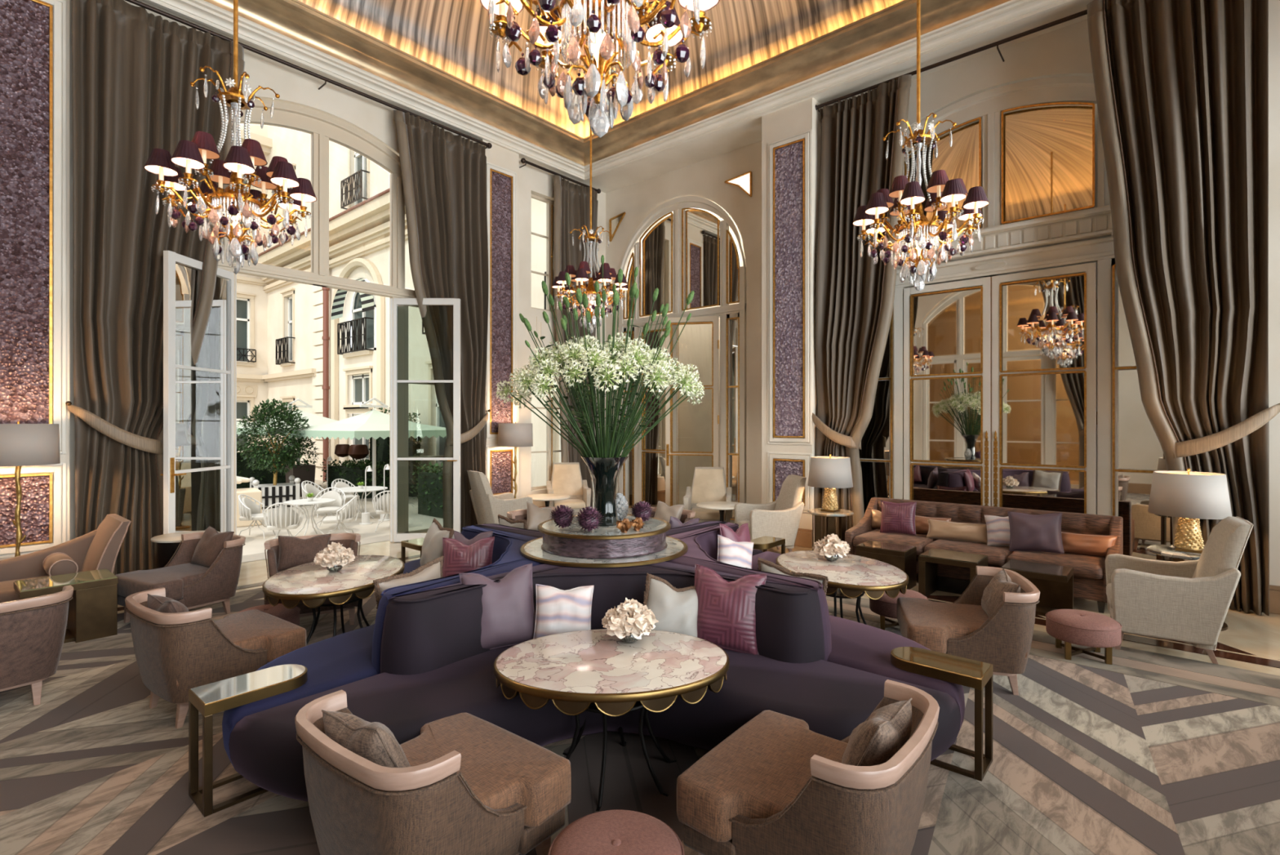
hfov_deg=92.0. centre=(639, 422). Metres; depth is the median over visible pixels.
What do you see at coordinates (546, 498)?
table
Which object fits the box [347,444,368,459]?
copper bowl
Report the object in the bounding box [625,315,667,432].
stalk
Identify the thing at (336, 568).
glass bowl
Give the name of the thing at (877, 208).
candle
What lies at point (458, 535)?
cushion
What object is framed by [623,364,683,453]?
agapanthus
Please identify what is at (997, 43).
curtain rod
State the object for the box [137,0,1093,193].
crown molding
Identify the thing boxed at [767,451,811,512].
frame
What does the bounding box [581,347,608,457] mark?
agapanthus
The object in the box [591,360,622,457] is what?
agapanthus
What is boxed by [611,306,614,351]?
stalk
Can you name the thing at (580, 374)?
leafy sprig
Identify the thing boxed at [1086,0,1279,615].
curtain
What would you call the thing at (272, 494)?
planter
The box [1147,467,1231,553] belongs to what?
table lamp
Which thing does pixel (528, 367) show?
agapanthus
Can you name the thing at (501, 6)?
candle
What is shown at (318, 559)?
peony
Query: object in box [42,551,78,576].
bolster
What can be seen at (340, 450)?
copper bowl
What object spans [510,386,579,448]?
agapanthus
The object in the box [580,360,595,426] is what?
agapanthus
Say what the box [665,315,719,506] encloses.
door
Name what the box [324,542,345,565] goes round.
peony
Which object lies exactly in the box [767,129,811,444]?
mosaic panel
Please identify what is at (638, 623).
peony
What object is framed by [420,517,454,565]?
cushion
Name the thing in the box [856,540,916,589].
table
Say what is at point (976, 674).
end table
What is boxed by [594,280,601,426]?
stalk
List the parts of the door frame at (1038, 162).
pane, sidelight frame, pane, frame, pane, sidelight frame, pane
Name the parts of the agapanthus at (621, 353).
stem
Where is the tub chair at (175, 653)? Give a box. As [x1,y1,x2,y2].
[124,586,306,728]
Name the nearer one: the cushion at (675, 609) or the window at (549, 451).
the cushion at (675, 609)
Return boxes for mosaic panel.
[0,0,66,454]
[0,462,66,558]
[485,161,516,439]
[485,444,516,497]
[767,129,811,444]
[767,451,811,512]
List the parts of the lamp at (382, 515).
stem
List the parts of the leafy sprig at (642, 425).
stem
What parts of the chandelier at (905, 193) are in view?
shade trim, lamp shade, lamp shade, shade trim, lamp shade, arm, arm, lamp shade, arm, arm, lamp shade, arm, lamp shade, arm, bead chain, bead chain, arm, shade trim, lamp shade, bead chain, bulb, rod, crown, bead chain, bead chain, bead chain, arm, arm, arm, lamp shade, shade trim, lamp shade, arm, lamp shade, arm, shade trim, lamp shade, arm, arm, lamp shade, shade trim, lamp shade, shade trim, lamp shade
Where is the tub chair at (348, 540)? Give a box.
[264,532,360,625]
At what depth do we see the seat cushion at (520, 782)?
2.23 m
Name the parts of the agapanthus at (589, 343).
stem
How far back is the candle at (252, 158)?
3.85 m
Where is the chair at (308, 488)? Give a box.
[299,480,331,517]
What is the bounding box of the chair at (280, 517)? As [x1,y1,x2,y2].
[262,502,303,551]
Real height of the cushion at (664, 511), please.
0.352 m
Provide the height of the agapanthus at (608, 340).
1.207 m
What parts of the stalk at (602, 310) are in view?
stem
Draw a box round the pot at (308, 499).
[306,497,313,501]
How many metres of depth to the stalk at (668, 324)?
3.92 m
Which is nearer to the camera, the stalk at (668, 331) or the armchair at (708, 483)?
the stalk at (668, 331)
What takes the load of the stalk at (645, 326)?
in the vase
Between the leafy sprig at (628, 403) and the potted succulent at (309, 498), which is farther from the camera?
the potted succulent at (309, 498)
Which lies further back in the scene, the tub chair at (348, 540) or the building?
the building
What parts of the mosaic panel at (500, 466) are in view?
gilt frame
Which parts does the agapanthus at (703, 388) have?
stem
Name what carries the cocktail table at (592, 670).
on the carpet
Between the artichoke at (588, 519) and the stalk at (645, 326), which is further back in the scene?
the stalk at (645, 326)
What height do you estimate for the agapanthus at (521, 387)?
0.955 m
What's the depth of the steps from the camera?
8.44 m
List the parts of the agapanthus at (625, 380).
stem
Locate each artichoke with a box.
[549,504,576,528]
[573,506,603,531]
[616,492,628,520]
[630,500,654,521]
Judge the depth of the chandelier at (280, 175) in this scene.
3.92 m
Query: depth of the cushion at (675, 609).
3.36 m
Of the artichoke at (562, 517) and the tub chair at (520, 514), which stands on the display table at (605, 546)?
the artichoke at (562, 517)
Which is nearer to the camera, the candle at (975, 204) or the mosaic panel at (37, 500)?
the candle at (975, 204)
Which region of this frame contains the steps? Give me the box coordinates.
[241,534,389,562]
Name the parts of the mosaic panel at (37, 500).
gilt frame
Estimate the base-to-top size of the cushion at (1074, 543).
0.197 m
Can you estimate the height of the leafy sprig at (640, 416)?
0.668 m
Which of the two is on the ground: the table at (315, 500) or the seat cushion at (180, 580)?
the table at (315, 500)
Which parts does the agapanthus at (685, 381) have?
stem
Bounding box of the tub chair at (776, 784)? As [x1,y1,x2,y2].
[676,679,939,854]
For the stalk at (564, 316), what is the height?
1.433 m
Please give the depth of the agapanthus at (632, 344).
4.32 m
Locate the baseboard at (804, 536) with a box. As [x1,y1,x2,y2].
[794,528,1279,613]
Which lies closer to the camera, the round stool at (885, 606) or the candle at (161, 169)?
the candle at (161, 169)
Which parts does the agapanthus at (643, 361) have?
stem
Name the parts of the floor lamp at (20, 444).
lamp shade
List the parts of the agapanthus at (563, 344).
stem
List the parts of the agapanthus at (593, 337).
stem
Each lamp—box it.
[0,421,60,556]
[326,456,333,491]
[359,465,372,524]
[377,463,389,520]
[497,422,533,497]
[807,453,853,511]
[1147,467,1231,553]
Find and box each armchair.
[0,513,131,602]
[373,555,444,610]
[466,470,533,524]
[546,462,591,515]
[683,466,731,522]
[733,474,806,551]
[1105,515,1253,663]
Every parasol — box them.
[236,398,337,464]
[284,397,446,501]
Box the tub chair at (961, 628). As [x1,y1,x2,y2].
[896,565,1039,694]
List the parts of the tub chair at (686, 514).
rail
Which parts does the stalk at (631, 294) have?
stem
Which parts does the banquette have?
seat, backrest, seat, backrest, backrest, backrest, seat, seat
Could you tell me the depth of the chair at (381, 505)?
13.48 m
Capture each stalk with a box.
[519,313,586,452]
[523,317,580,433]
[524,340,591,457]
[533,330,578,426]
[541,280,590,448]
[542,311,593,456]
[548,293,593,455]
[550,351,580,423]
[558,301,568,341]
[560,317,596,457]
[563,296,586,408]
[563,314,583,399]
[564,271,594,435]
[564,296,595,455]
[573,307,595,438]
[575,320,596,446]
[576,288,600,457]
[580,302,599,457]
[582,293,599,453]
[586,310,600,453]
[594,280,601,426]
[594,306,602,437]
[595,293,604,457]
[600,254,604,454]
[600,306,604,457]
[601,290,606,420]
[606,289,617,457]
[607,293,618,453]
[610,266,638,457]
[610,268,622,443]
[610,281,636,453]
[611,279,635,456]
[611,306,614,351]
[612,284,616,325]
[613,287,638,444]
[613,289,639,448]
[613,322,648,456]
[614,310,656,457]
[616,320,671,454]
[617,325,671,457]
[620,290,694,457]
[621,303,663,439]
[622,288,658,425]
[622,302,668,440]
[625,285,634,343]
[625,312,691,446]
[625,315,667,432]
[631,334,664,417]
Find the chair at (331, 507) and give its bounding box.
[313,487,346,530]
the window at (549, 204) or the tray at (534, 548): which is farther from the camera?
the window at (549, 204)
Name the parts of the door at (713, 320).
handle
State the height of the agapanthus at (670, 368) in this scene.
1.030 m
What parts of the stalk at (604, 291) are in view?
stem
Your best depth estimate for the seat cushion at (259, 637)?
3.55 m
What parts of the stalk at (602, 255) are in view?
stem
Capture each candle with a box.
[159,166,164,181]
[169,182,174,195]
[186,159,191,173]
[201,149,206,163]
[218,175,222,188]
[236,164,241,177]
[250,156,254,168]
[262,181,265,193]
[283,178,287,191]
[288,203,292,215]
[301,194,305,206]
[498,0,505,16]
[544,31,549,50]
[698,0,702,10]
[862,219,865,230]
[875,207,878,218]
[898,190,902,201]
[910,197,914,208]
[937,185,940,196]
[951,195,955,207]
[968,213,972,224]
[973,201,977,213]
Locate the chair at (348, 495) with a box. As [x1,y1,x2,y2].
[329,478,360,513]
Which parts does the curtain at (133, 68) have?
gimp trim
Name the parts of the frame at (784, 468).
gilt frame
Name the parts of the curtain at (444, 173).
gimp trim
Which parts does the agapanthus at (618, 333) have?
stem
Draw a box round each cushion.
[0,570,81,602]
[115,562,238,599]
[147,593,189,613]
[176,608,306,686]
[190,525,234,567]
[276,533,331,571]
[321,709,410,767]
[400,711,571,826]
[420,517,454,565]
[442,536,494,577]
[453,530,493,545]
[458,563,535,649]
[497,514,527,528]
[526,501,551,530]
[533,583,594,638]
[553,498,586,508]
[642,573,697,636]
[653,500,684,522]
[669,515,699,528]
[676,709,848,841]
[691,507,725,519]
[693,563,767,654]
[717,534,753,568]
[719,522,752,568]
[736,520,750,533]
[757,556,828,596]
[841,697,912,765]
[853,528,937,555]
[871,508,881,528]
[880,500,916,535]
[896,596,1026,657]
[915,515,951,533]
[924,538,1013,565]
[925,518,986,543]
[981,568,1020,617]
[984,514,1009,546]
[1006,550,1105,578]
[1007,511,1064,554]
[1061,531,1117,556]
[1106,582,1112,608]
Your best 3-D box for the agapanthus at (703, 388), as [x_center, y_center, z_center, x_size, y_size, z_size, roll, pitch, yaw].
[0.091,0.151,4.441,0.792,0.948,0.196,0,0,-12]
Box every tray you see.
[524,536,684,563]
[542,515,666,535]
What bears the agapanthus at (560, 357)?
in the vase
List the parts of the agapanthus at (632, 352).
stem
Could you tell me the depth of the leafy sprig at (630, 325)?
4.22 m
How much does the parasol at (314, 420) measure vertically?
3.172 m
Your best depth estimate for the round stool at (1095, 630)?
4.22 m
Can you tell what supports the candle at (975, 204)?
on the chandelier at (905, 193)
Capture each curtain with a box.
[65,0,244,574]
[393,110,490,533]
[553,174,598,507]
[812,74,911,542]
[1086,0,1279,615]
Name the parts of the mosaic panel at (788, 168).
gilt frame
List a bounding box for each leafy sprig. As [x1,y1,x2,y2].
[540,336,582,436]
[544,400,589,457]
[564,406,590,444]
[567,377,594,423]
[572,377,597,457]
[573,373,595,446]
[577,414,599,451]
[583,384,605,457]
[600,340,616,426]
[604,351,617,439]
[606,382,629,430]
[608,405,632,442]
[613,324,644,457]
[613,373,636,454]
[621,416,649,450]
[623,378,662,445]
[626,403,662,448]
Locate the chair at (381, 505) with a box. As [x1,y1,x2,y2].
[372,490,389,531]
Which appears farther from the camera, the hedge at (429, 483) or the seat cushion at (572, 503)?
the hedge at (429, 483)
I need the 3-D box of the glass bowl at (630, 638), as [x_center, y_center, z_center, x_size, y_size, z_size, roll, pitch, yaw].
[-0.050,1.046,3.081,0.116,0.082,0.116,0,0,41]
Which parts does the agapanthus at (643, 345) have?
stem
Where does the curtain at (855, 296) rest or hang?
hanging from the curtain rod at (997, 43)
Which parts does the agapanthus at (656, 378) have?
stem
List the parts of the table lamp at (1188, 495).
plate, lamp shade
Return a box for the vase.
[581,455,628,525]
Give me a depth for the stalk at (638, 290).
4.45 m
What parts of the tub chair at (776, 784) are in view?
rail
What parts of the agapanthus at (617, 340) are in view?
stem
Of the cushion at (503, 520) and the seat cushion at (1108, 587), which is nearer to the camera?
the seat cushion at (1108, 587)
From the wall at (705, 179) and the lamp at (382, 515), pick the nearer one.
the wall at (705, 179)
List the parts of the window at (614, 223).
pane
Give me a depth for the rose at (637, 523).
4.01 m
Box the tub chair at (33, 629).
[0,584,73,705]
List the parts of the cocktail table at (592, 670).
leg, leg, leg, leg, leg, leg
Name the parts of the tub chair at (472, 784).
rail, leg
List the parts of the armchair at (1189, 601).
leg, arm, arm, leg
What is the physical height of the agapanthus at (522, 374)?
0.961 m
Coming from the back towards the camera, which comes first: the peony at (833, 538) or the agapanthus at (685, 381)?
the peony at (833, 538)
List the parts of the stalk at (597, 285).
stem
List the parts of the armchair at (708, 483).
arm, arm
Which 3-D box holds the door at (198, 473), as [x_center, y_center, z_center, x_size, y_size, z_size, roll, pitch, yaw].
[-4.686,-0.036,6.622,0.184,3.356,0.981,0,0,3]
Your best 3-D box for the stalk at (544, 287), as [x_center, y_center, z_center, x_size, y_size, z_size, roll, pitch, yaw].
[-0.445,-0.175,4.258,0.463,1.598,0.036,0,0,-8]
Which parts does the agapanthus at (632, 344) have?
stem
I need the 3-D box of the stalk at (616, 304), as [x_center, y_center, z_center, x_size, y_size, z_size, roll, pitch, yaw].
[-0.200,-0.099,4.090,0.030,1.446,0.448,0,0,-15]
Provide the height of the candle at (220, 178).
0.085 m
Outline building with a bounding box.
[257,124,561,486]
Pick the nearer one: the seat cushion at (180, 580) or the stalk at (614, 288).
the stalk at (614, 288)
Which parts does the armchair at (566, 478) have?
arm, arm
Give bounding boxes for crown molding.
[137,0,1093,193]
[203,0,1011,166]
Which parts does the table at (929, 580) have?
panel, frame, glass, panel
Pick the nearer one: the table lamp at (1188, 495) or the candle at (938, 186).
the candle at (938, 186)
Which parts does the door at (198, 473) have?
handle, pane, pane, pane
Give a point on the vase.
(604, 472)
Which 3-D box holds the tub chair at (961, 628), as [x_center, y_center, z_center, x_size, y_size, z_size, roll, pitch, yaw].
[2.091,1.321,3.986,0.751,0.657,0.730,0,0,17]
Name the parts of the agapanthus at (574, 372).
stem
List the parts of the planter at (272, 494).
corner post, corner post, rail, corner post, corner post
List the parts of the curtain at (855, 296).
gimp trim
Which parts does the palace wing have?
balcony railing, cornice, cornice, cornice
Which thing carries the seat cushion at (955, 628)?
on the tub chair at (961, 628)
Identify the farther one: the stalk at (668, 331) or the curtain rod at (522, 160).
the curtain rod at (522, 160)
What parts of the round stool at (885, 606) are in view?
leg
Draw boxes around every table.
[13,568,118,643]
[151,530,219,568]
[188,663,307,816]
[262,554,404,645]
[284,497,335,535]
[333,485,387,520]
[400,537,424,563]
[493,628,728,810]
[520,514,688,567]
[524,493,570,506]
[696,501,740,521]
[750,535,785,554]
[775,550,908,624]
[807,507,853,550]
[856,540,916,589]
[890,646,993,781]
[918,548,987,596]
[1000,559,1073,616]
[1146,544,1227,631]
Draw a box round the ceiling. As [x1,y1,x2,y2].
[297,0,904,137]
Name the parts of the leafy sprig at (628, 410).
stem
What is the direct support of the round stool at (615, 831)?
on the carpet
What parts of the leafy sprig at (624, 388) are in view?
stem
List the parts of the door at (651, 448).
pane, pane, pane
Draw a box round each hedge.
[236,442,293,488]
[318,457,389,498]
[368,407,389,465]
[408,412,423,497]
[409,460,443,518]
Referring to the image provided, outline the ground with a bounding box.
[236,479,443,555]
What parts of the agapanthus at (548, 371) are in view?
stem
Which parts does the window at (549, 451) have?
bolt rod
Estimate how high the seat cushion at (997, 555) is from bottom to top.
0.118 m
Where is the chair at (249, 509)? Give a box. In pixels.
[238,493,275,538]
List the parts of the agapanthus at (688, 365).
stem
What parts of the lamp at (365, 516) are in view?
stem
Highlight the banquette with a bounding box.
[222,520,964,801]
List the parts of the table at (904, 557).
frame, glass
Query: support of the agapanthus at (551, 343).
in the vase
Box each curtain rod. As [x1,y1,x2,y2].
[124,0,492,148]
[519,157,600,193]
[814,9,1087,112]
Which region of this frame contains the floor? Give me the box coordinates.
[117,513,1279,675]
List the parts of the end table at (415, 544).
leg, glass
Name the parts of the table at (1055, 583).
frame, glass, foot plate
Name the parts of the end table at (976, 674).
glass, floor frame, leg, leg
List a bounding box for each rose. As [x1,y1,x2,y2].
[616,517,631,533]
[629,517,644,531]
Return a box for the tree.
[236,398,311,484]
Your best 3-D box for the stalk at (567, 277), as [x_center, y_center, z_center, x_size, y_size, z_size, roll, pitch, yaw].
[-0.355,-0.174,4.145,0.030,1.596,0.407,0,0,37]
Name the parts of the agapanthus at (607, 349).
stem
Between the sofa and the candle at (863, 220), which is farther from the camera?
the sofa
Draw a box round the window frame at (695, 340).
[626,201,745,504]
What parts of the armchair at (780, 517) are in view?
arm, arm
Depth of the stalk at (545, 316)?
4.03 m
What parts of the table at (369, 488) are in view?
leg, leg, leg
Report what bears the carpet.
on the floor
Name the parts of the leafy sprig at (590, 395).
stem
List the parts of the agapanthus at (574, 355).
stem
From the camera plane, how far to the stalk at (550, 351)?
4.50 m
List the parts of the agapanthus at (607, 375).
stem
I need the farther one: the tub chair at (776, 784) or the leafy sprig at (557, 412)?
the leafy sprig at (557, 412)
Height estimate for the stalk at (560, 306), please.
1.446 m
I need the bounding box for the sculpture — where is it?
[236,475,262,527]
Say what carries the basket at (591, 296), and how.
on the chandelier at (580, 275)
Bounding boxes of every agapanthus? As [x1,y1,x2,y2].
[496,379,583,457]
[509,367,586,457]
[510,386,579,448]
[515,377,585,455]
[516,368,588,457]
[522,364,586,457]
[528,346,590,457]
[530,373,594,461]
[532,351,587,453]
[532,368,586,451]
[534,358,591,457]
[538,378,590,453]
[544,340,589,447]
[549,344,595,457]
[553,359,580,414]
[556,340,595,457]
[559,363,590,438]
[560,341,595,448]
[560,360,598,457]
[562,377,588,424]
[564,336,589,413]
[577,334,602,446]
[578,335,599,457]
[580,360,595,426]
[581,340,608,453]
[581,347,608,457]
[581,364,599,382]
[582,386,596,420]
[591,351,608,428]
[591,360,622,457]
[598,346,624,457]
[604,336,626,457]
[604,340,622,457]
[608,331,631,439]
[608,352,626,453]
[608,355,639,457]
[610,366,631,439]
[611,344,653,457]
[613,337,651,457]
[615,363,671,457]
[616,345,655,453]
[616,360,651,449]
[617,344,638,431]
[617,359,676,457]
[617,368,649,440]
[618,346,671,453]
[618,366,663,457]
[621,357,683,457]
[622,368,699,457]
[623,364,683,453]
[623,364,699,457]
[624,350,667,440]
[624,377,702,457]
[625,379,705,455]
[626,366,660,433]
[628,373,685,445]
[640,378,664,414]
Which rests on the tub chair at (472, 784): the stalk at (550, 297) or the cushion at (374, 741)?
the cushion at (374, 741)
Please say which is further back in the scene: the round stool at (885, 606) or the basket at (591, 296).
the basket at (591, 296)
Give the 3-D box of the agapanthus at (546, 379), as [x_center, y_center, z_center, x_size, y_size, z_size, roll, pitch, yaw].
[-0.483,0.139,4.518,0.740,0.973,0.152,0,0,41]
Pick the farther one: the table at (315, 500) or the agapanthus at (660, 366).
the table at (315, 500)
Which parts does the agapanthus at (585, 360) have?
stem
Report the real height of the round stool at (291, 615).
0.302 m
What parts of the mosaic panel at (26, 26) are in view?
gilt frame, stone moulding, moulding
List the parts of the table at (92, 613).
glass, frame, foot plate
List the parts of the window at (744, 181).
pane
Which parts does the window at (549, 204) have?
bolt rod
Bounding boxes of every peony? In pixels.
[313,549,329,566]
[323,550,344,568]
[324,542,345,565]
[338,548,354,565]
[343,546,355,559]
[601,606,618,627]
[604,611,631,638]
[616,597,643,617]
[622,612,648,639]
[640,608,658,635]
[641,604,648,610]
[813,538,825,555]
[818,540,835,557]
[824,533,839,544]
[831,541,846,557]
[835,539,850,555]
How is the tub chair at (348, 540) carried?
on the carpet
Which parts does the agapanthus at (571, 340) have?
stem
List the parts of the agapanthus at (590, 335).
stem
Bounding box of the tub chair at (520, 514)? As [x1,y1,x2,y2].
[506,506,559,520]
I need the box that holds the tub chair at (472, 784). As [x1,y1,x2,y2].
[294,688,571,854]
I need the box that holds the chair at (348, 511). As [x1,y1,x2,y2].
[322,494,356,533]
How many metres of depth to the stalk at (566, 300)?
4.28 m
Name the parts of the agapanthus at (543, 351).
stem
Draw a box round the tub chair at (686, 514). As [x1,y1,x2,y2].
[649,506,695,523]
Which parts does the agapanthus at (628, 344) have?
stem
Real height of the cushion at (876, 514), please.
0.220 m
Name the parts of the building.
balcony railing, cornice, cornice, cornice, cornice, balcony railing, balcony railing, niche moulding, balcony railing, balcony railing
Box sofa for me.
[844,497,1123,613]
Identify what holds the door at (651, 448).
attached to the door frame at (690, 249)
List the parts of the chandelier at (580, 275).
lamp shade, lamp shade, arm, arm, lamp shade, lamp shade, arm, lamp shade, bead chain, arm, lamp shade, arm, bead chain, bead chain, rod, crown, bead chain, bead chain, lamp shade, bead chain, arm, lamp shade, lamp shade, arm, arm, lamp shade, arm, lamp shade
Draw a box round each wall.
[0,0,605,559]
[605,141,761,503]
[761,0,1279,586]
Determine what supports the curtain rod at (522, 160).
attached to the wall at (375, 119)
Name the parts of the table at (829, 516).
bronze blade, bronze blade, bronze blade, bronze blade, bronze blade, bronze blade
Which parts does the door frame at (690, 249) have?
sidelight frame, pane, pane, pane, pane, sidelight frame, pane, pane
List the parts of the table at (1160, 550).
bronze blade, bronze blade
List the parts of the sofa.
arm, leg, arm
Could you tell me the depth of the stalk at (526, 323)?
4.03 m
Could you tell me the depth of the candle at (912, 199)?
4.28 m
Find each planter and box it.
[249,475,300,506]
[284,436,319,497]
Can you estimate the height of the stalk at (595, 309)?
1.511 m
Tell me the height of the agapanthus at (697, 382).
0.947 m
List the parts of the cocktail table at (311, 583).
leg, leg, leg, leg, leg, leg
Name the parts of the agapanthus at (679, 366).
stem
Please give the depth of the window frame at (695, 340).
12.24 m
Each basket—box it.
[582,293,602,309]
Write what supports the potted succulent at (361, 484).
on the table at (369, 488)
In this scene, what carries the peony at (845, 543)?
on the glass bowl at (833, 558)
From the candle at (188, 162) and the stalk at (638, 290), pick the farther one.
the stalk at (638, 290)
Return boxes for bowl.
[326,564,342,571]
[333,444,350,457]
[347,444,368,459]
[620,634,638,643]
[823,554,839,561]
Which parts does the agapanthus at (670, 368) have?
stem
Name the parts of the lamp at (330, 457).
stem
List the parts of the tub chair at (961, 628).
rail, leg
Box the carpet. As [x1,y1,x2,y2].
[0,559,1279,854]
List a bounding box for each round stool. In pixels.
[236,603,300,625]
[547,808,684,854]
[869,588,928,630]
[1044,608,1122,664]
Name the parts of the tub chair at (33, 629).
leg, rail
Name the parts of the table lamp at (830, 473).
lamp shade, plate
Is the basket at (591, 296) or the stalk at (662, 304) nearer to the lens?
the stalk at (662, 304)
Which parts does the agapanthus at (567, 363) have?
stem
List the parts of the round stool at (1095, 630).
leg, leg, seat, leg, leg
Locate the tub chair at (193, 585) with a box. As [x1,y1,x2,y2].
[115,531,245,622]
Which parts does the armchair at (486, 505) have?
arm, arm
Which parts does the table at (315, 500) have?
leg, leg, leg, leg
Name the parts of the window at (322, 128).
sidelight frame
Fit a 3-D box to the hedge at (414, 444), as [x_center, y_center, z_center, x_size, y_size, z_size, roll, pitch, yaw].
[-7.352,0.974,19.949,0.917,2.792,0.527,0,0,41]
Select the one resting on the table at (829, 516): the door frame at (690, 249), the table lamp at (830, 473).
the table lamp at (830, 473)
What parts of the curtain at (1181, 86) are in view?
gimp trim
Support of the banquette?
on the carpet
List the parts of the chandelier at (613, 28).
shade trim, arm, arm, arm, lamp shade, shade trim, arm, arm, bulb, arm, arm, arm, arm, arm, arm, shade trim, lamp shade, arm, shade trim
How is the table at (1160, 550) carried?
on the floor
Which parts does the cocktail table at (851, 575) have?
leg, leg, leg, leg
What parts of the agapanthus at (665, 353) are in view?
stem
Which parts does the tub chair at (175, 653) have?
leg, rail, leg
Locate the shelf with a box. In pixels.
[936,575,969,594]
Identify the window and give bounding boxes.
[216,98,443,542]
[531,194,554,311]
[531,372,560,489]
[608,212,626,241]
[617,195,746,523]
[724,170,751,196]
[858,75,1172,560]
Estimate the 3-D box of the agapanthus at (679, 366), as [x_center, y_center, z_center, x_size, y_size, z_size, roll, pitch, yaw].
[0.022,0.090,4.272,0.582,1.068,0.158,0,0,17]
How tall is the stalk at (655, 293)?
1.572 m
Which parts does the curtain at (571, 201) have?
gimp trim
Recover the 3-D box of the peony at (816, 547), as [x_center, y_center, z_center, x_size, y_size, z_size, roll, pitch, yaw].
[1.441,1.001,4.889,0.134,0.151,0.135,0,0,41]
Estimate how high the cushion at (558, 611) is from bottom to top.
0.341 m
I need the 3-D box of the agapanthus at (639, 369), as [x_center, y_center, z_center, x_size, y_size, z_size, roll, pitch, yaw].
[-0.145,0.101,4.569,0.176,1.048,0.660,0,0,34]
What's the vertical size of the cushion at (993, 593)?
0.297 m
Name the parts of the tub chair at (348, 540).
rail, leg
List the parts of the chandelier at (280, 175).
shade trim, lamp shade, shade trim, lamp shade, arm, shade trim, lamp shade, arm, arm, arm, lamp shade, lamp shade, arm, shade trim, arm, bead chain, shade trim, lamp shade, bead chain, bead chain, crown, bulb, rod, arm, shade trim, lamp shade, bead chain, bead chain, arm, lamp shade, bead chain, lamp shade, shade trim, arm, lamp shade, arm, arm, arm, lamp shade, arm, shade trim, lamp shade, lamp shade, shade trim, lamp shade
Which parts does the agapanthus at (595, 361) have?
stem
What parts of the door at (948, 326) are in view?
pane, pane, pane, gilt plate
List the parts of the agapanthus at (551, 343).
stem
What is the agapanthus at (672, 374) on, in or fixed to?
in the vase
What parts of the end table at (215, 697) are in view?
leg, leg, floor frame, glass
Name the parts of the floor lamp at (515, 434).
lamp shade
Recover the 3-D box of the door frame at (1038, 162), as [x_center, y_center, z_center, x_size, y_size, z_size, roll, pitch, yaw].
[4.085,-1.115,7.200,3.960,5.530,0.280,0,0,41]
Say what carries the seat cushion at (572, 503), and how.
on the armchair at (566, 478)
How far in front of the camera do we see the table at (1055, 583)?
5.35 m
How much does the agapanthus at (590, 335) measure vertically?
1.228 m
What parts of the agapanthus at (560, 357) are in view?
stem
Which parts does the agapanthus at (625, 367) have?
stem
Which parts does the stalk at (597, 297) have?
stem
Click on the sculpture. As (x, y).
(253, 492)
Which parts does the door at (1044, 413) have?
gilt plate, pane, pane, pane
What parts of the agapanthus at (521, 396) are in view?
stem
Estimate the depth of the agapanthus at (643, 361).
4.43 m
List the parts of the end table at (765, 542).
glass, leg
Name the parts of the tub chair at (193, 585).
leg, rail, leg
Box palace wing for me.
[236,123,272,452]
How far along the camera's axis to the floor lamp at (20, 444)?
5.22 m
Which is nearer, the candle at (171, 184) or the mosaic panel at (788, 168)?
the candle at (171, 184)
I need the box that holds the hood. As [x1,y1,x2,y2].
[366,465,372,471]
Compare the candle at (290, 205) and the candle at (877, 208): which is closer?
the candle at (290, 205)
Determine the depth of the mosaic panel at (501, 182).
9.58 m
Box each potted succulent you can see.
[306,493,315,501]
[357,481,364,488]
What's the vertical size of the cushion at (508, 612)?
0.438 m
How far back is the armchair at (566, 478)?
10.27 m
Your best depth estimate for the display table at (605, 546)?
3.92 m
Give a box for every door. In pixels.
[160,250,236,534]
[390,297,460,542]
[638,323,678,506]
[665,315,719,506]
[903,276,991,506]
[991,262,1097,514]
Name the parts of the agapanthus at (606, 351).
stem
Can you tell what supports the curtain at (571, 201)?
hanging from the curtain rod at (522, 160)
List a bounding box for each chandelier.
[143,0,317,274]
[480,0,719,137]
[551,127,628,333]
[852,0,989,291]
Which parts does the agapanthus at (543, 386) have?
stem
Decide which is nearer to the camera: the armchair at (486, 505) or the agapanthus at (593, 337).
the agapanthus at (593, 337)

